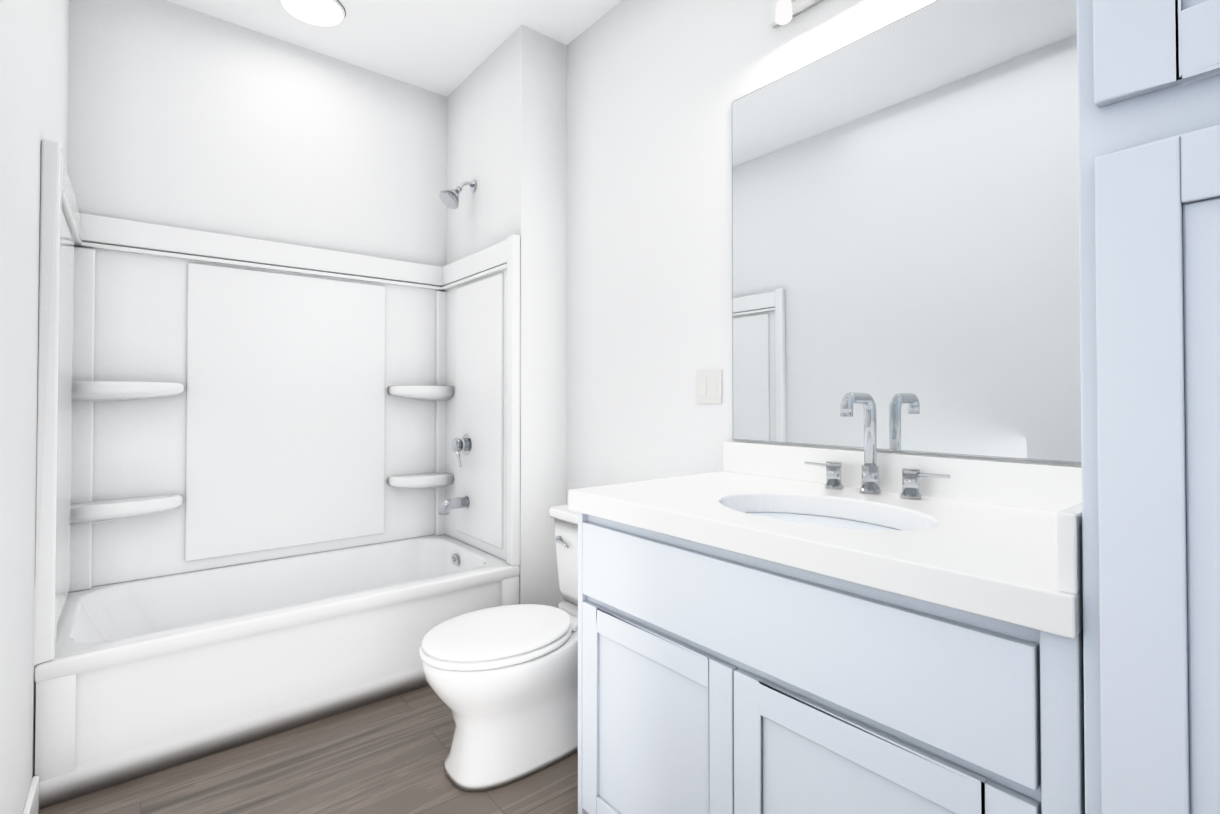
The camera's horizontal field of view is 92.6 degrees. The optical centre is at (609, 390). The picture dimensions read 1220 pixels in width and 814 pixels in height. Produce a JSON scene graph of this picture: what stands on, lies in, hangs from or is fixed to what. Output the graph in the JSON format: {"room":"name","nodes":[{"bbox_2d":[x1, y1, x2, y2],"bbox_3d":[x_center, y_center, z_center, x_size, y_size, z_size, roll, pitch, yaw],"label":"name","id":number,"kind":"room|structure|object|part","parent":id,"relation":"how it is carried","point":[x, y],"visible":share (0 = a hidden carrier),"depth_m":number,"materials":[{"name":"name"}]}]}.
{"room":"bathroom","nodes":[
{"label":"bathroom","id":0,"kind":"room"},
{"bbox_2d":[0,0,68,813],"bbox_3d":[-0.767,-0.258,0.534,0.100,2.790,4.490,1,-1,-39],"label":"wall","id":1,"kind":"structure","parent":0,"point":[34,49],"depth_m":1.38,"materials":[{"name":"paint"}]},
{"bbox_2d":[22,775,38,813],"bbox_3d":[-0.468,1.084,0.243,0.018,0.100,3.488,1,-1,-39],"label":"baseboard","id":2,"kind":"structure","parent":1,"relation":"attached to","point":[31,806],"depth_m":1.49,"materials":[{"name":"white paint"}]},
{"bbox_2d":[67,0,446,266],"bbox_3d":[-1.427,-0.228,2.827,1.970,2.790,0.100,1,-1,-39],"label":"wall","id":3,"kind":"structure","parent":0,"point":[179,116],"depth_m":2.61,"materials":[{"name":"paint"}]},
{"bbox_2d":[38,685,577,813],"bbox_3d":[-0.042,1.195,1.105,1.970,0.100,4.490,1,-1,-39],"label":"floor","id":4,"kind":"structure","parent":0,"point":[387,756],"depth_m":1.73,"materials":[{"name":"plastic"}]},
{"bbox_2d":[34,139,520,809],"bbox_3d":[-1.238,0.046,2.397,1.537,2.230,0.808,1,-1,-39],"label":"bathtub","id":5,"kind":"object","parent":4,"relation":"on","point":[276,487],"visible":0.96,"depth_m":2.43,"materials":[{"name":"plastic"}]},
{"bbox_2d":[419,505,577,791],"bbox_3d":[-0.203,0.801,1.946,0.865,0.708,0.542,1,-1,-39],"label":"toilet","id":6,"kind":"object","parent":4,"relation":"on","point":[502,681],"visible":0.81,"depth_m":1.74,"materials":[{"name":"ceramic"}]},
{"bbox_3d":[-0.348,0.760,1.829,0.490,0.045,0.376,1,-1,-39],"label":"seat","id":7,"kind":"part","parent":6,"relation":"part of","materials":[{"name":"white plastic"}]},
{"bbox_3d":[-0.177,0.563,2.178,0.022,0.030,0.089,1,-1,-39],"label":"handle","id":8,"kind":"part","parent":6,"relation":"part of","materials":[{"name":"silver metal"}]},
{"bbox_2d":[568,392,1084,813],"bbox_3d":[0.486,0.575,1.346,0.658,1.146,1.094,1,-1,-39],"label":"bathroom vanity","id":9,"kind":"object","parent":4,"relation":"on","point":[777,629],"visible":0.98,"depth_m":1.09,"materials":[{"name":"paint"}]},
{"bbox_2d":[804,392,949,499],"bbox_3d":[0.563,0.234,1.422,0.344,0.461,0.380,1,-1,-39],"label":"faucet","id":10,"kind":"object","parent":9,"relation":"on","point":[833,489],"depth_m":1.50,"materials":[{"name":"silver metal"}]},
{"bbox_2d":[1077,0,1219,813],"bbox_3d":[1.005,-0.070,0.713,0.657,2.420,0.555,1,-1,-39],"label":"linen cabinet","id":11,"kind":"object","parent":4,"relation":"on","point":[1148,76],"visible":1,"depth_m":0.67,"materials":[{"name":"paint"}]},
{"bbox_2d":[166,0,621,96],"bbox_3d":[-0.042,-1.695,1.143,1.970,0.100,4.490,1,-1,-39],"label":"ceiling","id":12,"kind":"structure","parent":0,"point":[446,48],"depth_m":2.62,"materials":[{"name":"white paint"}]},
{"bbox_2d":[279,0,345,26],"bbox_3d":[-1.255,-1.619,2.462,0.256,0.014,0.256,1,-1,-39],"label":"recessed light","id":13,"kind":"object","parent":12,"relation":"in","point":[326,13],"visible":0.94,"depth_m":2.48,"materials":[{"name":"white paint"}]},
{"bbox_2d":[446,25,566,607],"bbox_3d":[-0.550,-0.227,2.959,0.243,2.790,0.800,1,-1,-39],"label":"wall","id":14,"kind":"structure","parent":0,"point":[507,125],"depth_m":2.67,"materials":[{"name":"paint"}]},
{"bbox_2d":[566,0,1080,504],"bbox_3d":[0.684,-0.243,1.714,0.100,2.790,4.490,1,-1,-39],"label":"wall","id":15,"kind":"structure","parent":0,"point":[656,88],"depth_m":2.25,"materials":[{"name":"paint"}]},
{"bbox_2d":[696,370,721,403],"bbox_3d":[0.343,-0.013,2.040,0.010,0.116,0.116,1,-1,-39],"label":"light switch","id":16,"kind":"object","parent":15,"relation":"attached to","point":[708,386],"visible":1,"depth_m":2.03,"materials":[{"name":"white plastic"}]},
{"bbox_2d":[769,0,822,27],"bbox_3d":[0.706,-1.157,1.531,0.107,0.125,0.720,1,-1,-39],"label":"sconce","id":17,"kind":"object","parent":15,"relation":"attached to","point":[782,12],"visible":1,"depth_m":1.73,"materials":[{"name":"white glass"}]},
{"bbox_2d":[732,0,1080,463],"bbox_3d":[0.745,-0.411,1.553,0.006,1.138,1.055,1,-1,-39],"label":"mirror","id":18,"kind":"object","parent":15,"relation":"attached to","point":[905,222],"visible":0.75,"depth_m":1.49,"materials":[{"name":"clear glass"}]}
]}

